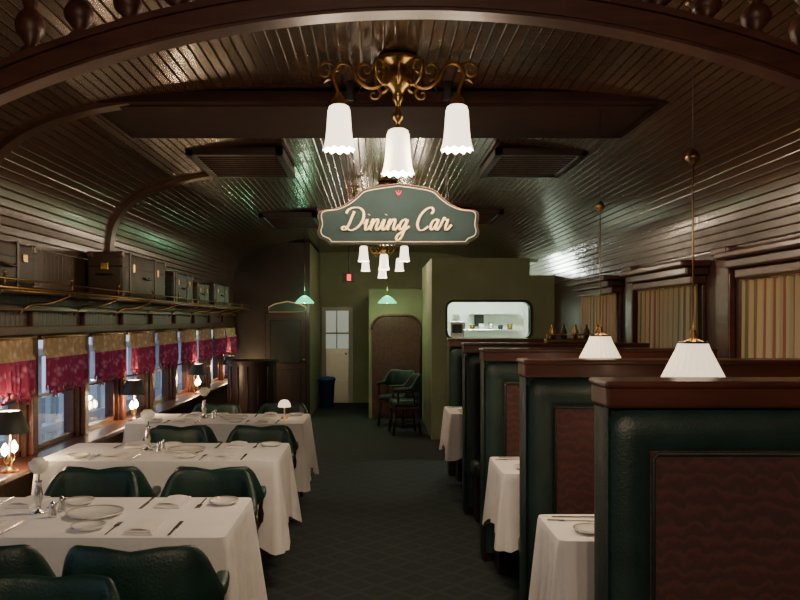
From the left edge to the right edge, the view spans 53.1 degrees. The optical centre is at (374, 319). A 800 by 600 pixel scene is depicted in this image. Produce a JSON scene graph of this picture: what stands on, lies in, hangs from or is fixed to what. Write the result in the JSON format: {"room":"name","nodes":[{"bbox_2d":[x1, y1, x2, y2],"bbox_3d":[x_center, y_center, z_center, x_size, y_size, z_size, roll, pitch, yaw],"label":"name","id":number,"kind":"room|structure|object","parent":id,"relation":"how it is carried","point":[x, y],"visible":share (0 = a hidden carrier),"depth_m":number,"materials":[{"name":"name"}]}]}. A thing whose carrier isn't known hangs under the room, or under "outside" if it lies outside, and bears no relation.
{"room":"train carriage","nodes":[
{"label":"train carriage","id":0,"kind":"room"},
{"bbox_2d":[0,250,232,496],"bbox_3d":[-2.360,0.425,7.000,0.120,2.350,17.200,0,0,0],"label":"wall","id":1,"kind":"structure","parent":0,"point":[49,266],"depth_m":6.22,"materials":[{"name":"brown wood"}]},
{"bbox_2d":[0,336,20,463],"bbox_3d":[-2.355,0.500,4.870,0.050,0.800,0.800,0,0,0],"label":"window","id":2,"kind":"structure","parent":1,"relation":"in","point":[14,405],"depth_m":5.23,"materials":[{"name":"brown wood"}]},
{"bbox_2d":[0,409,30,472],"bbox_3d":[-2.170,0.718,4.750,0.230,0.360,0.230,0,0,0],"label":"light","id":3,"kind":"object","parent":1,"relation":"attached to","point":[12,421],"visible":1,"depth_m":4.70,"materials":[{"name":"fabric"}]},
{"bbox_2d":[0,336,36,408],"bbox_3d":[-2.228,0.320,4.870,0.092,0.434,0.860,0,0,0],"label":"window valance","id":4,"kind":"object","parent":1,"relation":"attached to","point":[17,358],"visible":1,"depth_m":4.99,"materials":[{"name":"fabric"}]},
{"bbox_2d":[38,333,74,449],"bbox_3d":[-2.355,0.500,5.820,0.050,0.800,0.800,0,0,0],"label":"window","id":5,"kind":"structure","parent":1,"relation":"in","point":[70,432],"depth_m":6.16,"materials":[{"name":"brown wood"}]},
{"bbox_2d":[39,333,87,396],"bbox_3d":[-2.228,0.320,5.820,0.092,0.434,0.860,0,0,0],"label":"window valance","id":6,"kind":"object","parent":1,"relation":"attached to","point":[66,355],"visible":1,"depth_m":5.73,"materials":[{"name":"fabric"}]},
{"bbox_2d":[0,103,128,162],"bbox_3d":[-1.858,-0.913,4.600,0.903,0.714,0.100,0,0,0],"label":"trim","id":7,"kind":"structure","parent":1,"relation":"attached to","point":[12,141],"depth_m":4.56,"materials":[{"name":"brown wood"}]},
{"bbox_2d":[89,331,114,429],"bbox_3d":[-2.355,0.500,6.770,0.050,0.800,0.800,0,0,0],"label":"window","id":8,"kind":"structure","parent":1,"relation":"in","point":[111,385],"depth_m":7.13,"materials":[{"name":"brown wood"}]},
{"bbox_2d":[90,331,125,385],"bbox_3d":[-2.228,0.320,6.770,0.092,0.434,0.860,0,0,0],"label":"window valance","id":9,"kind":"object","parent":1,"relation":"attached to","point":[110,350],"visible":1,"depth_m":6.68,"materials":[{"name":"fabric"}]},
{"bbox_2d":[0,303,235,485],"bbox_3d":[-2.200,0.417,5.650,0.200,1.035,14.500,0,0,0],"label":"window frame","id":10,"kind":"structure","parent":1,"relation":"attached to","point":[103,433],"depth_m":6.33,"materials":[{"name":"brown wood"}]},
{"bbox_2d":[0,269,251,317],"bbox_3d":[-2.107,-0.150,7.860,0.357,0.233,9.480,0,0,0],"label":"luggage rack","id":11,"kind":"object","parent":1,"relation":"attached to","point":[9,289],"visible":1,"depth_m":6.04,"materials":[{"name":"gold metal"}]},
{"bbox_2d":[0,240,36,287],"bbox_3d":[-2.115,-0.309,4.325,0.316,0.255,0.758,0,0,0],"label":"suitcase","id":12,"kind":"object","parent":11,"relation":"on","point":[17,259],"visible":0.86,"depth_m":4.44,"materials":[{"name":"leather"}]},
{"bbox_2d":[86,251,165,299],"bbox_3d":[-2.115,-0.364,6.935,0.316,0.365,1.338,0,0,0],"label":"suitcase","id":13,"kind":"object","parent":11,"relation":"on","point":[106,269],"visible":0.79,"depth_m":6.38,"materials":[{"name":"leather"}]},
{"bbox_2d":[165,271,192,302],"bbox_3d":[-2.115,-0.334,8.310,0.316,0.305,0.888,0,0,0],"label":"suitcase","id":14,"kind":"object","parent":11,"relation":"on","point":[175,283],"visible":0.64,"depth_m":8.10,"materials":[{"name":"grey leather"}]},
{"bbox_2d":[193,282,208,303],"bbox_3d":[-2.115,-0.304,9.260,0.316,0.245,0.688,0,0,0],"label":"suitcase","id":15,"kind":"object","parent":11,"relation":"on","point":[202,290],"visible":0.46,"depth_m":9.17,"materials":[{"name":"leather"}]},
{"bbox_2d":[201,282,228,305],"bbox_3d":[-2.115,-0.324,10.385,0.316,0.285,1.038,0,0,0],"label":"suitcase","id":16,"kind":"object","parent":11,"relation":"on","point":[221,292],"visible":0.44,"depth_m":10.17,"materials":[{"name":"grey leather"}]},
{"bbox_2d":[121,379,146,419],"bbox_3d":[-2.170,0.718,7.200,0.230,0.360,0.230,0,0,0],"label":"light","id":17,"kind":"object","parent":1,"relation":"attached to","point":[133,387],"visible":0.98,"depth_m":7.13,"materials":[{"name":"fabric"}]},
{"bbox_2d":[126,330,144,415],"bbox_3d":[-2.355,0.500,7.720,0.050,0.800,0.800,0,0,0],"label":"window","id":18,"kind":"structure","parent":1,"relation":"in","point":[141,406],"depth_m":8.08,"materials":[{"name":"brown wood"}]},
{"bbox_2d":[127,330,155,376],"bbox_3d":[-2.228,0.320,7.720,0.092,0.434,0.860,0,0,0],"label":"window valance","id":19,"kind":"object","parent":1,"relation":"attached to","point":[142,345],"visible":1,"depth_m":7.62,"materials":[{"name":"fabric"}]},
{"bbox_2d":[107,173,211,250],"bbox_3d":[-1.858,-0.913,6.900,0.903,0.714,0.100,0,0,0],"label":"trim","id":20,"kind":"structure","parent":1,"relation":"attached to","point":[121,212],"depth_m":6.85,"materials":[{"name":"brown wood"}]},
{"bbox_2d":[155,329,168,404],"bbox_3d":[-2.355,0.500,8.670,0.050,0.800,0.800,0,0,0],"label":"window","id":21,"kind":"structure","parent":1,"relation":"in","point":[166,372],"depth_m":9.03,"materials":[{"name":"brown wood"}]},
{"bbox_2d":[156,329,178,370],"bbox_3d":[-2.228,0.320,8.670,0.092,0.434,0.860,0,0,0],"label":"window valance","id":22,"kind":"object","parent":1,"relation":"attached to","point":[168,344],"visible":1,"depth_m":8.57,"materials":[{"name":"fabric"}]},
{"bbox_2d":[178,328,188,395],"bbox_3d":[-2.355,0.500,9.620,0.050,0.800,0.800,0,0,0],"label":"window","id":23,"kind":"structure","parent":1,"relation":"in","point":[186,368],"depth_m":9.98,"materials":[{"name":"brown wood"}]},
{"bbox_2d":[178,328,196,365],"bbox_3d":[-2.228,0.320,9.620,0.092,0.434,0.860,0,0,0],"label":"window valance","id":24,"kind":"object","parent":1,"relation":"attached to","point":[187,336],"visible":1,"depth_m":9.52,"materials":[{"name":"fabric"}]},
{"bbox_2d":[188,364,206,393],"bbox_3d":[-2.170,0.718,9.800,0.230,0.360,0.230,0,0,0],"label":"light","id":25,"kind":"object","parent":1,"relation":"attached to","point":[196,369],"visible":0.96,"depth_m":9.73,"materials":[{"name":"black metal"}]},
{"bbox_2d":[197,328,212,361],"bbox_3d":[-2.228,0.320,10.570,0.092,0.434,0.860,0,0,0],"label":"window valance","id":26,"kind":"object","parent":1,"relation":"attached to","point":[204,334],"visible":1,"depth_m":10.47,"materials":[{"name":"fabric"}]},
{"bbox_2d":[212,327,225,357],"bbox_3d":[-2.228,0.320,11.520,0.092,0.434,0.860,0,0,0],"label":"window valance","id":27,"kind":"object","parent":1,"relation":"attached to","point":[218,332],"visible":0.99,"depth_m":11.42,"materials":[{"name":"fabric"}]},
{"bbox_2d":[225,326,236,354],"bbox_3d":[-2.228,0.320,12.470,0.092,0.434,0.860,0,0,0],"label":"window valance","id":28,"kind":"object","parent":1,"relation":"attached to","point":[230,331],"visible":1,"depth_m":12.38,"materials":[{"name":"fabric"}]},
{"bbox_2d":[233,242,319,415],"bbox_3d":[-1.680,0.170,14.250,1.240,2.860,2.500,0,0,0],"label":"wall","id":29,"kind":"structure","parent":0,"point":[267,276],"depth_m":13.00,"materials":[{"name":"brown wood"}]},
{"bbox_2d":[265,313,305,405],"bbox_3d":[-1.450,0.740,12.960,0.660,1.720,0.080,0,0,0],"label":"door","id":30,"kind":"structure","parent":29,"relation":"in","point":[285,333],"depth_m":12.95,"materials":[{"name":"brown wood"}]},
{"bbox_2d":[268,301,305,312],"bbox_3d":[-1.420,-0.215,12.971,0.616,0.190,0.039,0,0,0],"label":"wall plaque","id":31,"kind":"object","parent":29,"relation":"attached to","point":[286,306],"visible":1,"depth_m":12.96,"materials":[{"name":"wood"}]},
{"bbox_2d":[259,403,518,599],"bbox_3d":[0.050,1.650,7.000,5.000,0.100,17.400,0,0,0],"label":"floor","id":32,"kind":"structure","parent":0,"point":[383,517],"depth_m":6.11,"materials":[{"name":"carpet"}]},
{"bbox_2d":[0,544,56,576],"bbox_3d":[-1.359,1.173,2.787,0.560,0.859,0.387,0,0,-2],"label":"armchair","id":33,"kind":"object","parent":32,"relation":"on","point":[21,558],"visible":0.28,"depth_m":2.64,"materials":[{"name":"green leather"}]},
{"bbox_2d":[0,574,119,599],"bbox_3d":[-1.000,1.196,2.323,0.526,0.813,0.387,0,0,0],"label":"armchair","id":34,"kind":"object","parent":32,"relation":"on","point":[14,586],"visible":1,"depth_m":2.47,"materials":[{"name":"green leather"}]},
{"bbox_2d":[44,469,139,496],"bbox_3d":[-1.465,1.196,4.063,0.526,0.813,0.387,0,0,0],"label":"armchair","id":35,"kind":"object","parent":32,"relation":"on","point":[66,483],"visible":0.16,"depth_m":4.20,"materials":[{"name":"green leather"}]},
{"bbox_2d":[63,466,160,496],"bbox_3d":[-1.486,1.196,4.467,0.526,0.813,0.387,0,0,0],"label":"armchair","id":36,"kind":"object","parent":32,"relation":"on","point":[145,490],"visible":0.21,"depth_m":4.34,"materials":[{"name":"green leather"}]},
{"bbox_2d":[0,497,266,599],"bbox_3d":[-1.306,1.218,3.436,1.602,0.760,0.862,0,0,0],"label":"tablecloth","id":37,"kind":"object","parent":32,"relation":"on","point":[227,535],"visible":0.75,"depth_m":3.29,"materials":[{"name":"white fabric"}]},
{"bbox_2d":[4,495,51,508],"bbox_3d":[-1.580,0.827,3.650,0.120,0.022,0.200,0,0,6],"label":"folded napkin","id":38,"kind":"object","parent":37,"relation":"on","point":[28,502],"visible":0.9,"depth_m":3.59,"materials":[{"name":"white fabric"}]},
{"bbox_2d":[28,457,48,514],"bbox_3d":[-1.460,0.719,3.470,0.083,0.238,0.083,0,0,0],"label":"vase","id":39,"kind":"object","parent":37,"relation":"on","point":[38,465],"visible":1,"depth_m":3.46,"materials":[{"name":"silver metal"}]},
{"bbox_2d":[65,496,94,505],"bbox_3d":[-1.350,0.828,3.650,0.136,0.020,0.136,0,0,0],"label":"bread plate","id":40,"kind":"object","parent":37,"relation":"on","point":[77,500],"visible":0.94,"depth_m":3.67,"materials":[{"name":"white"}]},
{"bbox_2d":[70,520,105,531],"bbox_3d":[-1.150,0.828,3.210,0.136,0.020,0.136,0,0,0],"label":"bread plate","id":41,"kind":"object","parent":37,"relation":"on","point":[84,525],"visible":1,"depth_m":3.23,"materials":[{"name":"white"}]},
{"bbox_2d":[65,504,123,519],"bbox_3d":[-1.200,0.828,3.430,0.240,0.020,0.240,0,0,0],"label":"dinner plate","id":42,"kind":"object","parent":37,"relation":"on","point":[99,511],"visible":1,"depth_m":3.46,"materials":[{"name":"white"}]},
{"bbox_2d":[122,518,167,534],"bbox_3d":[-0.920,0.827,3.210,0.120,0.022,0.200,0,0,2],"label":"folded napkin","id":43,"kind":"object","parent":37,"relation":"on","point":[148,526],"visible":1,"depth_m":3.17,"materials":[{"name":"white fabric"}]},
{"bbox_2d":[153,495,192,508],"bbox_3d":[-0.920,0.827,3.650,0.120,0.022,0.200,0,0,5],"label":"folded napkin","id":44,"kind":"object","parent":37,"relation":"on","point":[174,501],"visible":1,"depth_m":3.60,"materials":[{"name":"white fabric"}]},
{"bbox_2d":[209,496,238,505],"bbox_3d":[-0.690,0.828,3.650,0.136,0.020,0.136,0,0,0],"label":"bread plate","id":45,"kind":"object","parent":37,"relation":"on","point":[220,500],"visible":1,"depth_m":3.67,"materials":[{"name":"white"}]},
{"bbox_2d":[62,545,229,599],"bbox_3d":[-0.800,1.173,2.787,0.560,0.859,0.387,0,0,0],"label":"armchair","id":46,"kind":"object","parent":32,"relation":"on","point":[183,572],"visible":0.7,"depth_m":2.61,"materials":[{"name":"green leather"}]},
{"bbox_2d":[31,443,301,554],"bbox_3d":[-1.298,1.218,5.107,1.611,0.760,0.869,0,0,0],"label":"tablecloth","id":47,"kind":"object","parent":32,"relation":"on","point":[273,467],"visible":0.45,"depth_m":4.75,"materials":[{"name":"white fabric"}]},
{"bbox_2d":[99,451,131,459],"bbox_3d":[-1.580,0.827,4.880,0.120,0.022,0.200,0,0,6],"label":"folded napkin","id":48,"kind":"object","parent":47,"relation":"on","point":[116,455],"visible":1,"depth_m":4.83,"materials":[{"name":"white fabric"}]},
{"bbox_2d":[140,409,154,450],"bbox_3d":[-1.460,0.707,5.140,0.091,0.262,0.091,0,0,0],"label":"vase","id":49,"kind":"object","parent":47,"relation":"on","point":[148,415],"visible":1,"depth_m":5.12,"materials":[{"name":"silver metal"}]},
{"bbox_2d":[168,445,205,452],"bbox_3d":[-1.200,0.828,5.100,0.240,0.020,0.240,0,0,0],"label":"dinner plate","id":50,"kind":"object","parent":47,"relation":"on","point":[186,448],"visible":0.98,"depth_m":5.15,"materials":[{"name":"white"}]},
{"bbox_2d":[210,451,237,459],"bbox_3d":[-0.920,0.827,4.880,0.120,0.022,0.200,0,0,6],"label":"folded napkin","id":51,"kind":"object","parent":47,"relation":"on","point":[227,455],"visible":1,"depth_m":4.83,"materials":[{"name":"white fabric"}]},
{"bbox_2d":[142,427,207,442],"bbox_3d":[-1.454,1.196,5.733,0.526,0.813,0.387,0,0,0],"label":"armchair","id":52,"kind":"object","parent":32,"relation":"on","point":[189,434],"visible":0.09,"depth_m":5.88,"materials":[{"name":"green leather"}]},
{"bbox_2d":[156,425,222,442],"bbox_3d":[-1.452,1.196,6.167,0.526,0.813,0.387,0,0,0],"label":"armchair","id":53,"kind":"object","parent":32,"relation":"on","point":[211,437],"visible":0.15,"depth_m":6.02,"materials":[{"name":"green leather"}]},
{"bbox_2d":[160,469,257,516],"bbox_3d":[-0.861,1.196,4.063,0.526,0.813,0.387,0,0,0],"label":"armchair","id":54,"kind":"object","parent":32,"relation":"on","point":[193,483],"visible":0.23,"depth_m":4.20,"materials":[{"name":"green leather"}]},
{"bbox_2d":[192,403,241,413],"bbox_3d":[-1.488,1.196,7.433,0.526,0.813,0.387,0,0,0],"label":"armchair","id":55,"kind":"object","parent":32,"relation":"on","point":[231,408],"visible":0.14,"depth_m":7.58,"materials":[{"name":"green leather"}]},
{"bbox_2d":[174,466,265,536],"bbox_3d":[-0.877,1.196,4.467,0.526,0.813,0.387,0,0,0],"label":"armchair","id":56,"kind":"object","parent":32,"relation":"on","point":[260,491],"visible":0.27,"depth_m":4.36,"materials":[{"name":"green leather"}]},
{"bbox_2d":[122,414,318,491],"bbox_3d":[-1.302,1.218,6.806,1.604,0.760,0.856,0,0,0],"label":"tablecloth","id":57,"kind":"object","parent":32,"relation":"on","point":[301,426],"visible":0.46,"depth_m":6.45,"materials":[{"name":"white fabric"}]},
{"bbox_2d":[199,387,209,417],"bbox_3d":[-1.460,0.707,6.840,0.091,0.262,0.091,0,0,0],"label":"vase","id":58,"kind":"object","parent":57,"relation":"on","point":[204,391],"visible":1,"depth_m":6.82,"materials":[{"name":"silver metal"}]},
{"bbox_2d":[227,359,278,413],"bbox_3d":[-1.620,1.062,10.460,0.645,1.075,0.640,0,0,0],"label":"stand","id":59,"kind":"object","parent":32,"relation":"on","point":[251,382],"visible":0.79,"depth_m":10.22,"materials":[{"name":"brown wood"}]},
{"bbox_2d":[226,427,293,459],"bbox_3d":[-0.843,1.196,5.733,0.526,0.813,0.387,0,0,0],"label":"armchair","id":60,"kind":"object","parent":32,"relation":"on","point":[247,434],"visible":0.23,"depth_m":5.87,"materials":[{"name":"green leather"}]},
{"bbox_2d":[234,425,298,526],"bbox_3d":[-0.855,1.196,6.167,0.526,0.813,0.387,0,0,0],"label":"armchair","id":61,"kind":"object","parent":32,"relation":"on","point":[295,443],"visible":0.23,"depth_m":6.05,"materials":[{"name":"green leather"}]},
{"bbox_2d":[258,403,307,496],"bbox_3d":[-0.865,1.196,7.433,0.526,0.813,0.387,0,0,0],"label":"armchair","id":62,"kind":"object","parent":32,"relation":"on","point":[267,407],"visible":0.06,"depth_m":7.57,"materials":[{"name":"green leather"}]},
{"bbox_2d":[318,376,335,407],"bbox_3d":[-0.880,1.310,14.600,0.330,0.580,0.330,0,0,0],"label":"trash bin","id":63,"kind":"object","parent":32,"relation":"on","point":[326,383],"visible":1,"depth_m":14.48,"materials":[{"name":"blue plastic"}]},
{"bbox_2d":[376,369,415,427],"bbox_3d":[0.338,1.181,12.113,0.560,0.842,0.440,0,0,31],"label":"armchair","id":64,"kind":"object","parent":32,"relation":"on","point":[394,376],"visible":0.59,"depth_m":12.19,"materials":[{"name":"green leather"}]},
{"bbox_2d":[388,373,421,435],"bbox_3d":[0.435,1.181,11.302,0.440,0.842,0.560,0,0,-7],"label":"armchair","id":65,"kind":"object","parent":32,"relation":"on","point":[414,383],"visible":1,"depth_m":11.11,"materials":[{"name":"green leather"}]},
{"bbox_2d":[439,407,461,460],"bbox_3d":[1.391,1.218,7.448,1.545,0.760,0.725,0,0,0],"label":"tablecloth","id":66,"kind":"object","parent":32,"relation":"on","point":[451,430],"visible":0.25,"depth_m":7.13,"materials":[{"name":"white fabric"}]},
{"bbox_2d":[482,457,518,552],"bbox_3d":[1.406,1.218,4.626,1.508,0.760,0.651,0,0,0],"label":"tablecloth","id":67,"kind":"object","parent":32,"relation":"on","point":[501,505],"visible":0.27,"depth_m":4.36,"materials":[{"name":"white fabric"}]},
{"bbox_2d":[446,338,583,481],"bbox_3d":[1.503,0.895,8.270,1.514,1.410,0.760,0,0,0],"label":"bench","id":68,"kind":"object","parent":32,"relation":"on","point":[454,354],"visible":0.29,"depth_m":8.18,"materials":[{"name":"green leather"}]},
{"bbox_2d":[461,342,649,521],"bbox_3d":[1.493,0.895,6.670,1.534,1.410,0.760,0,0,0],"label":"bench","id":69,"kind":"object","parent":32,"relation":"on","point":[470,359],"visible":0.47,"depth_m":6.58,"materials":[{"name":"green leather"}]},
{"bbox_2d":[544,325,604,342],"bbox_3d":[1.670,0.114,6.667,0.510,0.150,0.136,0,0,0],"label":"caddy","id":70,"kind":"object","parent":69,"relation":"on","point":[551,334],"visible":0.86,"depth_m":6.65,"materials":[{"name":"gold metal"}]},
{"bbox_2d":[528,514,593,599],"bbox_3d":[1.402,1.218,3.237,1.508,0.760,0.524,0,0,0],"label":"tablecloth","id":71,"kind":"object","parent":32,"relation":"on","point":[563,556],"visible":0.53,"depth_m":3.07,"materials":[{"name":"white fabric"}]},
{"bbox_2d":[573,523,593,534],"bbox_3d":[0.850,0.828,3.160,0.136,0.020,0.136,0,0,0],"label":"bread plate","id":72,"kind":"object","parent":71,"relation":"on","point":[584,528],"visible":0.6,"depth_m":3.19,"materials":[{"name":"white"}]},
{"bbox_2d":[478,348,717,574],"bbox_3d":[1.483,0.895,5.370,1.554,1.410,0.760,0,0,0],"label":"bench","id":73,"kind":"object","parent":32,"relation":"on","point":[499,376],"visible":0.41,"depth_m":5.29,"materials":[{"name":"green leather"}]},
{"bbox_2d":[516,358,799,599],"bbox_3d":[1.483,0.895,3.900,1.554,1.410,0.760,0,0,0],"label":"bench","id":74,"kind":"object","parent":32,"relation":"on","point":[556,406],"visible":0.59,"depth_m":3.82,"materials":[{"name":"green leather"}]},
{"bbox_2d":[589,377,799,599],"bbox_3d":[1.486,0.895,2.570,1.549,1.410,0.760,0,0,0],"label":"bench","id":75,"kind":"object","parent":32,"relation":"on","point":[697,479],"visible":1,"depth_m":2.50,"materials":[{"name":"green leather"}]},
{"bbox_2d":[319,252,466,402],"bbox_3d":[0.050,0.100,15.550,4.700,3.000,0.100,0,0,0],"label":"wall","id":76,"kind":"structure","parent":0,"point":[334,292],"depth_m":15.50,"materials":[{"name":"green paint"}]},
{"bbox_2d":[322,307,352,402],"bbox_3d":[-0.730,0.675,15.460,0.600,1.850,0.080,0,0,0],"label":"door","id":77,"kind":"structure","parent":76,"relation":"in","point":[337,322],"depth_m":15.47,"materials":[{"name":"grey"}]},
{"bbox_2d":[369,289,421,417],"bbox_3d":[0.330,0.550,14.250,0.860,2.100,2.500,0,0,0],"label":"wall","id":78,"kind":"structure","parent":0,"point":[408,301],"depth_m":13.00,"materials":[{"name":"green paint"}]},
{"bbox_2d":[371,314,421,418],"bbox_3d":[0.345,0.755,12.960,0.830,1.690,0.070,0,0,0],"label":"door","id":79,"kind":"structure","parent":78,"relation":"in","point":[396,338],"depth_m":12.95,"materials":[{"name":"brown wood"}]},
{"bbox_2d":[0,0,799,289],"bbox_3d":[0.050,-0.900,7.000,4.700,0.840,17.200,0,0,0],"label":"ceiling","id":80,"kind":"structure","parent":0,"point":[62,189],"depth_m":5.29,"materials":[{"name":"brown wood"}]},
{"bbox_2d":[185,146,295,177],"bbox_3d":[-1.055,-1.267,6.465,0.730,0.063,0.970,0,0,0],"label":"ceiling vent","id":81,"kind":"object","parent":80,"relation":"attached to","point":[236,161],"depth_m":6.30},
{"bbox_2d":[258,212,318,228],"bbox_3d":[-1.050,-1.264,10.200,0.700,0.069,1.200,0,0,0],"label":"ceiling vent","id":82,"kind":"object","parent":80,"relation":"attached to","point":[280,220],"depth_m":9.98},
{"bbox_2d":[295,237,313,302],"bbox_3d":[-1.090,-0.775,12.400,0.300,1.031,0.300,0,0,0],"label":"pendant lamp","id":83,"kind":"object","parent":80,"relation":"hanging from","point":[304,299],"visible":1,"depth_m":12.35,"materials":[{"name":"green glass"}]},
{"bbox_2d":[343,245,354,281],"bbox_3d":[-0.410,-0.957,12.618,0.200,0.714,0.044,0,0,0],"label":"exit sign","id":84,"kind":"object","parent":80,"relation":"hanging from","point":[347,277],"visible":0.94,"depth_m":12.60,"materials":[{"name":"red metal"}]},
{"bbox_2d":[97,91,669,137],"bbox_3d":[-0.020,-1.261,4.985,3.400,0.077,0.910,0,0,0],"label":"ceiling panel","id":85,"kind":"object","parent":80,"relation":"attached to","point":[180,114],"depth_m":4.76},
{"bbox_2d":[366,245,400,256],"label":"chandelier","id":86,"kind":"object","parent":80,"relation":"hanging from","point":[380,251],"depth_m":13.89,"materials":[{"name":"gold metal"}]},
{"bbox_2d":[358,245,368,261],"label":"shade","id":87,"kind":"object","parent":86,"relation":"attached to","point":[363,253],"depth_m":11.55,"materials":[{"name":"white glass"}]},
{"bbox_2d":[378,245,389,269],"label":"shade","id":88,"kind":"object","parent":86,"relation":"attached to","point":[383,264],"depth_m":11.55,"materials":[{"name":"white glass"}]},
{"bbox_2d":[399,245,409,261],"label":"shade","id":89,"kind":"object","parent":86,"relation":"attached to","point":[404,254],"depth_m":11.55,"materials":[{"name":"white glass"}]},
{"bbox_2d":[318,51,477,177],"bbox_3d":[0.115,-1.032,4.000,0.796,0.617,0.332,0,0,0],"label":"chandelier","id":90,"kind":"object","parent":80,"relation":"hanging from","point":[398,80],"visible":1,"depth_m":3.96,"materials":[{"name":"glass"}]},
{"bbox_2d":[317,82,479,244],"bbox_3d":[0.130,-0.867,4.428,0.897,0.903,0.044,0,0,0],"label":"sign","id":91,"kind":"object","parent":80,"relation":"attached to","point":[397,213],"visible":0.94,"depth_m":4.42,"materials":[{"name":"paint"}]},
{"bbox_2d":[0,0,799,105],"bbox_3d":[0.050,0.143,3.015,4.700,2.913,0.130,0,0,0],"label":"arch","id":92,"kind":"object","parent":80,"relation":"attached to","point":[747,48],"visible":1,"depth_m":2.97,"materials":[{"name":"brown wood"}]},
{"bbox_2d":[468,209,503,223],"bbox_3d":[1.180,-1.263,9.800,0.640,0.066,1.000,0,0,0],"label":"ceiling vent","id":93,"kind":"object","parent":80,"relation":"attached to","point":[486,216],"depth_m":9.45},
{"bbox_2d":[479,147,588,177],"bbox_3d":[1.250,-1.263,6.465,0.700,0.056,0.970,0,0,0],"label":"ceiling vent","id":94,"kind":"object","parent":80,"relation":"attached to","point":[504,162],"depth_m":6.30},
{"bbox_2d":[579,200,620,357],"bbox_3d":[1.300,-0.521,4.620,0.256,1.523,0.256,0,0,0],"label":"pendant lamp","id":95,"kind":"object","parent":80,"relation":"hanging from","point":[597,346],"visible":0.73,"depth_m":4.57,"materials":[{"name":"beige"}]},
{"bbox_2d":[660,0,724,376],"bbox_3d":[1.280,-0.522,3.220,0.256,1.525,0.256,0,0,0],"label":"pendant lamp","id":96,"kind":"object","parent":80,"relation":"hanging from","point":[692,358],"visible":0.88,"depth_m":3.17,"materials":[{"name":"beige"}]},
{"bbox_2d":[448,314,463,337],"bbox_3d":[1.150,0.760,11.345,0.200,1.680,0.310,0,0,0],"label":"coffee machine","id":97,"kind":"object","parent":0,"point":[455,327],"visible":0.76,"depth_m":11.20,"materials":[{"name":"silver metal"}]},
{"bbox_2d":[422,258,553,439],"bbox_3d":[1.580,0.385,11.800,1.640,2.430,2.200,0,0,0],"label":"wall","id":98,"kind":"structure","parent":0,"point":[444,280],"depth_m":10.70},
{"bbox_2d":[445,300,531,337],"bbox_3d":[1.520,0.000,10.745,1.160,0.540,0.150,0,0,0],"label":"window","id":99,"kind":"structure","parent":98,"relation":"in","point":[526,302],"depth_m":10.67,"materials":[{"name":"black metal"}]},
{"bbox_2d":[464,314,519,330],"bbox_3d":[1.650,0.035,12.765,1.300,0.270,0.230,0,0,0],"label":"shelf","id":100,"kind":"object","parent":98,"relation":"attached to","point":[481,326],"visible":0.67,"depth_m":12.65,"materials":[{"name":"silver metal"}]},
{"bbox_2d":[448,302,527,337],"bbox_3d":[1.630,0.350,11.900,1.540,2.500,2.200,0,0,0],"label":"wall","id":101,"kind":"structure","parent":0,"point":[520,321],"depth_m":12.90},
{"bbox_2d":[554,235,799,357],"bbox_3d":[2.460,0.425,7.000,0.120,2.350,17.200,0,0,0],"label":"wall","id":102,"kind":"structure","parent":0,"point":[567,305],"depth_m":6.01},
{"bbox_2d":[567,275,624,341],"bbox_3d":[2.290,0.160,8.375,0.220,1.180,1.450,0,0,0],"label":"trim","id":103,"kind":"structure","parent":102,"relation":"attached to","point":[610,284],"depth_m":7.82,"materials":[{"name":"brown wood"}]},
{"bbox_2d":[581,293,616,341],"bbox_3d":[2.338,0.200,8.400,0.048,0.931,1.300,0,0,0],"label":"window curtain","id":104,"kind":"object","parent":102,"relation":"hanging from","point":[590,305],"visible":0.29,"depth_m":8.26,"materials":[{"name":"fabric"}]},
{"bbox_2d":[621,266,637,341],"bbox_3d":[2.360,0.555,7.420,0.080,2.090,0.260,0,0,0],"label":"trim","id":105,"kind":"structure","parent":102,"relation":"attached to","point":[630,294],"depth_m":7.36,"materials":[{"name":"brown wood"}]},
{"bbox_2d":[619,260,710,340],"bbox_3d":[2.290,0.160,6.425,0.220,1.180,1.450,0,0,0],"label":"trim","id":106,"kind":"structure","parent":102,"relation":"attached to","point":[675,273],"depth_m":5.93,"materials":[{"name":"brown wood"}]},
{"bbox_2d":[637,284,698,347],"bbox_3d":[2.338,0.200,6.450,0.048,0.931,1.300,0,0,0],"label":"window curtain","id":107,"kind":"object","parent":102,"relation":"hanging from","point":[664,314],"visible":0.45,"depth_m":6.41,"materials":[{"name":"fabric"}]},
{"bbox_2d":[710,246,736,357],"bbox_3d":[2.360,0.555,5.420,0.080,2.090,0.260,0,0,0],"label":"trim","id":108,"kind":"structure","parent":102,"relation":"attached to","point":[725,278],"depth_m":5.36,"materials":[{"name":"brown wood"}]},
{"bbox_2d":[714,237,799,278],"bbox_3d":[2.290,0.160,4.425,0.220,1.180,1.450,0,0,0],"label":"trim","id":109,"kind":"structure","parent":102,"relation":"attached to","point":[781,257],"depth_m":4.59,"materials":[{"name":"brown wood"}]},
{"bbox_2d":[740,273,799,357],"bbox_3d":[2.338,0.200,4.450,0.048,0.931,1.300,0,0,0],"label":"window curtain","id":110,"kind":"object","parent":102,"relation":"hanging from","point":[770,304],"visible":0.51,"depth_m":4.70,"materials":[{"name":"fabric"}]},
{"label":"outside","id":111,"kind":"structure","parent":0,"visible":0},
{"bbox_2d":[42,396,127,439],"bbox_3d":[-5.750,2.150,9.000,6.500,0.100,26.000,0,0,0],"label":"ground","id":112,"kind":"structure","parent":111,"point":[57,397],"depth_m":18.36,"materials":[{"name":"grey"}]},
{"bbox_2d":[0,332,211,455],"bbox_3d":[-3.580,0.250,8.250,0.240,3.700,17.500,0,0,0],"label":"porch railing","id":113,"kind":"object","parent":112,"relation":"on","point":[96,392],"visible":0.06,"depth_m":9.87,"materials":[{"name":"white"}]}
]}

